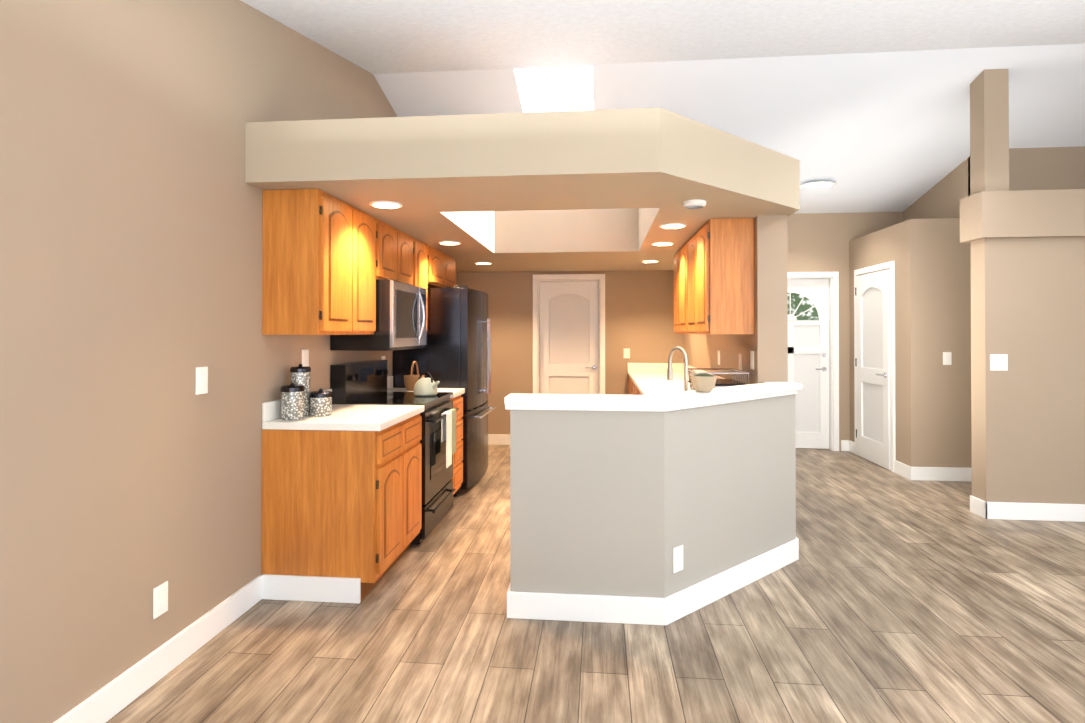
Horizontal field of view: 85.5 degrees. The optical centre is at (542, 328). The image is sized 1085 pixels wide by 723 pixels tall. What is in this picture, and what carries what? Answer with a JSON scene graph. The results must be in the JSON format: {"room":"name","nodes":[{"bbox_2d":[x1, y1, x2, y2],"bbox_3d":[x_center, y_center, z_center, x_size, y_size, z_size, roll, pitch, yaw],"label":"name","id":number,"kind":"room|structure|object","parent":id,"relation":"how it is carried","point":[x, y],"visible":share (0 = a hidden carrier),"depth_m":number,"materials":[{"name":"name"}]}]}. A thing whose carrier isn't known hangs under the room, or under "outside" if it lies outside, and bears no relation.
{"room":"kitchen","nodes":[
{"label":"kitchen","id":0,"kind":"room"},
{"bbox_2d":[0,0,456,722],"bbox_3d":[-1.631,-0.453,2.156,0.150,3.700,10.650,0,0,5],"label":"wall","id":1,"kind":"structure","parent":0,"point":[130,272],"depth_m":2.21,"materials":[{"name":"beige paint"}]},
{"bbox_2d":[153,581,167,618],"bbox_3d":[-1.530,1.088,2.353,0.009,0.120,0.075,0,0,5],"label":"outlet","id":2,"kind":"object","parent":1,"relation":"attached to","point":[160,599],"visible":1,"depth_m":2.35,"materials":[{"name":"white plastic"}]},
{"bbox_2d":[195,367,207,394],"bbox_3d":[-1.507,0.230,2.597,0.010,0.120,0.075,0,0,5],"label":"light switch","id":3,"kind":"object","parent":1,"relation":"attached to","point":[201,380],"visible":1,"depth_m":2.59,"materials":[{"name":"white plastic"}]},
{"bbox_2d":[302,349,308,365],"bbox_3d":[-1.420,0.186,3.514,0.009,0.120,0.075,0,0,5],"label":"outlet","id":4,"kind":"object","parent":1,"relation":"attached to","point":[305,357],"visible":0.85,"depth_m":3.50,"materials":[{"name":"white plastic"}]},
{"bbox_2d":[262,189,357,334],"bbox_3d":[-1.284,-0.345,3.245,0.330,0.758,0.385,0,0,5],"label":"upper cabinet","id":5,"kind":"object","parent":1,"relation":"attached to","point":[328,260],"depth_m":3.06,"materials":[{"name":"brown wood"}]},
{"bbox_2d":[358,210,381,334],"bbox_3d":[-1.247,-0.342,3.628,0.330,0.758,0.385,0,0,5],"label":"upper cabinet","id":6,"kind":"object","parent":1,"relation":"attached to","point":[369,227],"depth_m":3.64,"materials":[{"name":"brown wood"}]},
{"bbox_2d":[382,222,401,281],"bbox_3d":[-1.210,-0.520,4.012,0.330,0.398,0.379,0,0,5],"label":"upper cabinet","id":7,"kind":"object","parent":1,"relation":"attached to","point":[391,236],"depth_m":4.06,"materials":[{"name":"brown wood"}]},
{"bbox_2d":[330,279,426,350],"bbox_3d":[-1.118,-0.086,4.191,0.475,0.462,0.752,0,0,5],"label":"microwave","id":8,"kind":"object","parent":7,"relation":"attached to","point":[401,315],"visible":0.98,"depth_m":3.84,"materials":[{"name":"silver metal"}]},
{"bbox_2d":[402,232,417,285],"bbox_3d":[-1.174,-0.518,4.389,0.330,0.398,0.379,0,0,5],"label":"upper cabinet","id":9,"kind":"object","parent":1,"relation":"attached to","point":[409,244],"depth_m":4.45,"materials":[{"name":"brown wood"}]},
{"bbox_2d":[418,240,429,288],"bbox_3d":[-1.138,-0.335,4.767,0.330,0.758,0.378,0,0,5],"label":"upper cabinet","id":10,"kind":"object","parent":1,"relation":"attached to","point":[423,249],"depth_m":4.81,"materials":[{"name":"brown wood"}]},
{"bbox_2d":[430,246,445,287],"bbox_3d":[-1.095,-0.547,5.212,0.330,0.328,0.475,0,0,5],"label":"upper cabinet","id":11,"kind":"object","parent":1,"relation":"attached to","point":[437,258],"depth_m":5.23,"materials":[{"name":"brown wood"}]},
{"bbox_2d":[446,255,455,287],"bbox_3d":[-1.050,-0.544,5.685,0.330,0.328,0.475,0,0,5],"label":"upper cabinet","id":12,"kind":"object","parent":1,"relation":"attached to","point":[450,263],"depth_m":5.68,"materials":[{"name":"brown wood"}]},
{"bbox_2d":[53,434,1084,722],"bbox_3d":[1.931,1.332,1.728,7.020,0.125,10.500,0,0,5],"label":"baseboard","id":13,"kind":"structure","parent":1,"relation":"attached to","point":[113,698],"depth_m":2.83,"materials":[{"name":"white wood"}]},
{"bbox_2d":[245,107,799,271],"bbox_3d":[0.206,-1.150,4.973,2.969,0.870,4.399,0,0,5],"label":"ceiling","id":14,"kind":"structure","parent":0,"point":[598,190],"depth_m":2.96,"materials":[{"name":"beige paint"}]},
{"bbox_2d":[369,201,402,208],"bbox_3d":[-0.912,-0.721,3.420,0.188,0.008,0.188,0,0,5],"label":"recessed light","id":15,"kind":"object","parent":14,"relation":"in","point":[387,204],"visible":1,"depth_m":3.39,"materials":[{"name":"white"}]},
{"bbox_2d":[438,241,460,244],"bbox_3d":[-0.773,-0.711,4.874,0.188,0.008,0.188,0,0,5],"label":"recessed light","id":16,"kind":"object","parent":14,"relation":"in","point":[449,242],"visible":0.98,"depth_m":4.83,"materials":[{"name":"white"}]},
{"bbox_2d":[475,262,491,264],"bbox_3d":[-0.635,-0.702,6.307,0.188,0.008,0.188,0,0,5],"label":"recessed light","id":17,"kind":"object","parent":14,"relation":"in","point":[483,263],"visible":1,"depth_m":6.29,"materials":[{"name":"white"}]},
{"bbox_2d":[641,260,658,262],"bbox_3d":[1.127,-0.703,6.138,0.188,0.008,0.188,0,0,5],"label":"recessed light","id":18,"kind":"object","parent":14,"relation":"in","point":[648,261],"visible":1,"depth_m":6.11,"materials":[{"name":"white"}]},
{"bbox_2d":[652,242,673,245],"bbox_3d":[1.010,-0.711,4.924,0.188,0.008,0.188,0,0,5],"label":"recessed light","id":19,"kind":"object","parent":14,"relation":"in","point":[662,243],"visible":1,"depth_m":4.88,"materials":[{"name":"white"}]},
{"bbox_2d":[659,223,686,228],"bbox_3d":[0.911,-0.716,4.099,0.188,0.008,0.188,0,0,5],"label":"recessed light","id":20,"kind":"object","parent":14,"relation":"in","point":[673,225],"visible":0.98,"depth_m":4.07,"materials":[{"name":"white"}]},
{"bbox_2d":[683,199,705,208],"bbox_3d":[0.870,-0.710,3.360,0.130,0.030,0.130,0,0,5],"label":"smoke detector","id":21,"kind":"object","parent":14,"relation":"attached to","point":[694,204],"visible":1,"depth_m":3.32,"materials":[{"name":"white plastic"}]},
{"bbox_2d":[510,410,669,597],"bbox_3d":[0.217,0.884,2.880,0.739,1.035,0.120,0,0,5],"label":"wall","id":22,"kind":"structure","parent":0,"point":[616,503],"depth_m":2.82,"materials":[{"name":"beige paint"}]},
{"bbox_2d":[504,382,801,411],"bbox_3d":[0.705,0.365,3.276,1.685,0.062,1.065,0,0,5],"label":"countertop","id":23,"kind":"structure","parent":22,"relation":"on","point":[670,401],"depth_m":2.84,"materials":[{"name":"white stone"}]},
{"bbox_2d":[690,373,716,391],"bbox_3d":[0.847,0.283,3.087,0.140,0.099,0.140,0,0,5],"label":"woven bowl","id":24,"kind":"object","parent":23,"relation":"on","point":[703,382],"visible":1,"depth_m":3.04,"materials":[{"name":"beige wicker"}]},
{"bbox_2d":[106,445,1084,722],"bbox_3d":[1.900,1.445,1.831,7.400,0.100,10.700,0,0,5],"label":"floor","id":25,"kind":"structure","parent":0,"point":[890,597],"depth_m":2.63,"materials":[{"name":"brown wood"}]},
{"bbox_2d":[261,419,408,599],"bbox_3d":[-1.132,0.966,3.222,0.634,0.876,0.385,0,0,5],"label":"base cabinet","id":26,"kind":"object","parent":25,"relation":"on","point":[346,504],"depth_m":3.04,"materials":[{"name":"brown wood"}]},
{"bbox_2d":[262,376,464,430],"bbox_3d":[-1.057,0.463,3.984,0.638,0.139,1.910,0,0,5],"label":"countertop","id":27,"kind":"structure","parent":26,"relation":"on","point":[348,417],"depth_m":3.19,"materials":[{"name":"white stone"}]},
{"bbox_2d":[280,382,304,419],"bbox_3d":[-1.352,0.390,3.174,0.121,0.197,0.121,0,0,5],"label":"canister","id":28,"kind":"object","parent":27,"relation":"on","point":[292,401],"visible":1,"depth_m":3.13,"materials":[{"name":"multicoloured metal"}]},
{"bbox_2d":[290,364,310,415],"bbox_3d":[-1.360,0.343,3.296,0.108,0.292,0.108,0,0,5],"label":"canister","id":29,"kind":"object","parent":27,"relation":"on","point":[299,374],"visible":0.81,"depth_m":3.26,"materials":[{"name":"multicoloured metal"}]},
{"bbox_2d":[309,389,331,416],"bbox_3d":[-1.249,0.413,3.305,0.121,0.152,0.121,0,0,5],"label":"canister","id":30,"kind":"object","parent":27,"relation":"on","point":[320,402],"visible":1,"depth_m":3.26,"materials":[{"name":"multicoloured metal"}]},
{"bbox_2d":[404,361,424,390],"bbox_3d":[-1.035,0.379,4.751,0.176,0.238,0.182,0,0,5],"label":"basket","id":31,"kind":"object","parent":27,"relation":"on","point":[411,380],"visible":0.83,"depth_m":4.68,"materials":[{"name":"brown wicker"}]},
{"bbox_2d":[330,360,458,543],"bbox_3d":[-1.009,0.815,4.174,0.693,1.150,0.754,0,0,5],"label":"range","id":32,"kind":"object","parent":25,"relation":"on","point":[361,383],"visible":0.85,"depth_m":4.00,"materials":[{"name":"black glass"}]},
{"bbox_2d":[414,371,439,395],"bbox_3d":[-0.840,0.399,4.302,0.209,0.177,0.176,0,0,5],"label":"kettle","id":33,"kind":"object","parent":32,"relation":"on","point":[425,386],"visible":1,"depth_m":4.24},
{"bbox_2d":[441,409,455,467],"bbox_3d":[-0.670,0.780,4.200,0.040,0.380,0.270,0,0,5],"label":"towels","id":34,"kind":"object","parent":32,"relation":"hanging from","point":[448,428],"visible":1,"depth_m":4.14,"materials":[{"name":"white fabric"}]},
{"bbox_2d":[408,413,421,543],"bbox_3d":[-1.095,0.969,3.605,0.634,0.876,0.385,0,0,5],"label":"base cabinet","id":35,"kind":"object","parent":25,"relation":"on","point":[415,422],"depth_m":3.60,"materials":[{"name":"brown wood"}]},
{"bbox_2d":[392,285,495,496],"bbox_3d":[-0.857,0.528,5.421,0.755,1.780,0.940,0,0,5],"label":"refrigerator","id":36,"kind":"object","parent":25,"relation":"on","point":[455,352],"visible":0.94,"depth_m":4.96,"materials":[{"name":"black metal"}]},
{"bbox_2d":[450,395,462,494],"bbox_3d":[-0.986,0.976,4.744,0.633,0.876,0.378,0,0,5],"label":"base cabinet","id":37,"kind":"object","parent":25,"relation":"on","point":[457,478],"depth_m":4.72,"materials":[{"name":"brown wood"}]},
{"bbox_2d":[628,377,631,394],"bbox_3d":[1.298,0.987,6.414,0.657,0.876,0.431,0,0,5],"label":"base cabinet","id":38,"kind":"object","parent":25,"relation":"on","point":[629,381],"depth_m":6.64,"materials":[{"name":"brown wood"}]},
{"bbox_2d":[632,381,635,394],"bbox_3d":[1.216,0.981,5.556,0.657,0.876,0.431,0,0,5],"label":"base cabinet","id":39,"kind":"object","parent":25,"relation":"on","point":[633,390],"depth_m":5.96,"materials":[{"name":"brown wood"}]},
{"bbox_2d":[628,363,724,394],"bbox_3d":[1.113,0.470,4.973,0.754,0.139,4.204,0,0,5],"label":"countertop","id":40,"kind":"structure","parent":39,"relation":"on","point":[648,378],"depth_m":4.66,"materials":[{"name":"white stone"}]},
{"bbox_2d":[667,346,687,390],"bbox_3d":[0.820,0.296,3.444,0.155,0.386,0.170,0,0,5],"label":"faucet","id":41,"kind":"object","parent":40,"relation":"on","point":[670,369],"visible":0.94,"depth_m":3.41,"materials":[{"name":"silver metal"}]},
{"bbox_2d":[688,368,749,389],"bbox_3d":[1.205,0.391,4.064,0.342,0.206,0.452,0,0,5],"label":"dish rack","id":42,"kind":"object","parent":40,"relation":"on","point":[724,382],"visible":0.33,"depth_m":3.97,"materials":[{"name":"silver metal"}]},
{"bbox_2d":[241,0,1084,73],"bbox_3d":[1.793,-1.619,0.309,7.320,0.991,7.910,0,0,5],"label":"ceiling","id":43,"kind":"structure","parent":0,"point":[388,36],"depth_m":3.53,"materials":[{"name":"white paint"}]},
{"bbox_2d":[457,212,902,450],"bbox_3d":[2.442,-0.071,7.063,7.320,3.000,0.200,0,0,5],"label":"wall","id":44,"kind":"structure","parent":0,"point":[639,314],"depth_m":7.09,"materials":[{"name":"beige paint"}]},
{"bbox_2d":[533,274,604,393],"bbox_3d":[0.327,0.384,7.216,0.884,2.092,0.152,0,0,5],"label":"door","id":45,"kind":"structure","parent":44,"relation":"attached to","point":[568,336],"depth_m":7.27,"materials":[{"name":"white wood"}]},
{"bbox_2d":[624,348,629,357],"bbox_3d":[1.018,0.299,7.091,0.075,0.120,0.010,0,0,5],"label":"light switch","id":46,"kind":"object","parent":44,"relation":"attached to","point":[626,352],"visible":1,"depth_m":7.09,"materials":[{"name":"white plastic"}]},
{"bbox_2d":[787,272,838,450],"bbox_3d":[2.948,0.382,6.950,1.034,2.092,0.122,0,0,5],"label":"door","id":47,"kind":"structure","parent":44,"relation":"attached to","point":[813,350],"depth_m":6.96,"materials":[{"name":"white wood"}]},
{"bbox_2d":[373,43,1084,213],"bbox_3d":[2.308,-1.880,5.686,7.320,1.100,2.890,0,0,5],"label":"ceiling","id":48,"kind":"structure","parent":0,"point":[879,132],"depth_m":4.85,"materials":[{"name":"white paint"}]},
{"bbox_2d":[800,181,835,186],"bbox_3d":[2.904,-1.515,6.234,0.387,0.009,0.388,0,0,5],"label":"recessed light","id":49,"kind":"object","parent":48,"relation":"in","point":[820,184],"visible":0.5,"depth_m":6.15,"materials":[{"name":"white"}]},
{"bbox_2d":[670,394,795,594],"bbox_3d":[1.051,0.887,3.317,0.936,1.035,0.910,0,0,5],"label":"wall","id":50,"kind":"structure","parent":0,"point":[733,465],"depth_m":3.13,"materials":[{"name":"grey paint"}]},
{"bbox_2d":[673,545,682,572],"bbox_3d":[0.659,1.116,2.842,0.075,0.120,0.009,0,0,-40],"label":"outlet","id":51,"kind":"object","parent":50,"relation":"attached to","point":[677,558],"visible":1,"depth_m":2.83,"materials":[{"name":"white plastic"}]},
{"bbox_2d":[683,215,787,384],"bbox_3d":[1.625,0.353,5.380,0.185,2.130,3.299,0,0,5],"label":"wall","id":52,"kind":"structure","parent":0,"point":[766,342],"depth_m":3.75,"materials":[{"name":"beige paint"}]},
{"bbox_2d":[674,252,677,333],"bbox_3d":[1.371,-0.331,5.351,0.306,0.758,0.436,0,0,5],"label":"upper cabinet","id":53,"kind":"object","parent":52,"relation":"attached to","point":[676,255],"depth_m":5.38,"materials":[{"name":"brown wood"}]},
{"bbox_2d":[678,244,685,333],"bbox_3d":[1.329,-0.334,4.916,0.306,0.758,0.438,0,0,5],"label":"upper cabinet","id":54,"kind":"object","parent":52,"relation":"attached to","point":[682,252],"depth_m":4.99,"materials":[{"name":"brown wood"}]},
{"bbox_2d":[686,236,693,333],"bbox_3d":[1.287,-0.337,4.480,0.306,0.758,0.438,0,0,5],"label":"upper cabinet","id":55,"kind":"object","parent":52,"relation":"attached to","point":[690,244],"depth_m":4.55,"materials":[{"name":"brown wood"}]},
{"bbox_2d":[694,218,753,333],"bbox_3d":[1.246,-0.340,4.045,0.306,0.758,0.436,0,0,5],"label":"upper cabinet","id":56,"kind":"object","parent":52,"relation":"attached to","point":[713,276],"depth_m":3.83,"materials":[{"name":"brown wood"}]},
{"bbox_2d":[739,354,741,369],"bbox_3d":[1.413,0.240,4.196,0.009,0.120,0.075,0,0,5],"label":"outlet","id":57,"kind":"object","parent":52,"relation":"attached to","point":[740,361],"visible":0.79,"depth_m":4.17,"materials":[{"name":"white plastic"}]},
{"bbox_2d":[750,351,753,369],"bbox_3d":[1.381,0.208,3.868,0.009,0.120,0.075,0,0,5],"label":"outlet","id":58,"kind":"object","parent":52,"relation":"attached to","point":[751,359],"visible":1,"depth_m":3.85,"materials":[{"name":"white plastic"}]},
{"bbox_2d":[849,218,971,467],"bbox_3d":[3.821,0.198,6.150,0.600,2.450,1.350,0,0,5],"label":"wall block","id":59,"kind":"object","parent":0,"point":[931,258],"visible":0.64,"depth_m":5.49,"materials":[{"name":"beige paint"}]},
{"bbox_2d":[854,261,895,472],"bbox_3d":[3.488,0.377,6.236,0.077,2.092,0.884,0,0,5],"label":"door","id":60,"kind":"structure","parent":59,"relation":"attached to","point":[874,359],"depth_m":6.17,"materials":[{"name":"white wood"}]},
{"bbox_2d":[943,352,951,364],"bbox_3d":[3.776,0.278,5.470,0.075,0.120,0.010,0,0,5],"label":"light switch","id":61,"kind":"object","parent":59,"relation":"attached to","point":[947,358],"visible":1,"depth_m":5.47,"materials":[{"name":"white plastic"}]},
{"bbox_2d":[903,162,962,220],"bbox_3d":[4.210,-0.226,6.281,0.150,3.300,1.320,0,0,5],"label":"wall","id":62,"kind":"structure","parent":0,"point":[942,200],"depth_m":6.03,"materials":[{"name":"beige paint"}]},
{"bbox_2d":[960,69,1084,503],"bbox_3d":[4.476,-0.364,4.343,2.450,3.550,0.270,0,0,5],"label":"wall","id":63,"kind":"structure","parent":0,"point":[1028,319],"depth_m":4.34,"materials":[{"name":"beige paint"}]},
{"bbox_2d":[990,354,1007,370],"bbox_3d":[3.387,0.251,4.352,0.120,0.120,0.010,0,0,5],"label":"light switch","id":64,"kind":"object","parent":63,"relation":"attached to","point":[998,362],"visible":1,"depth_m":4.35,"materials":[{"name":"white plastic"}]},
{"bbox_2d":[963,146,1084,197],"bbox_3d":[5.008,-0.232,5.436,1.900,3.300,0.150,0,0,5],"label":"wall","id":65,"kind":"structure","parent":0,"point":[1053,168],"depth_m":5.41,"materials":[{"name":"beige paint"}]}
]}

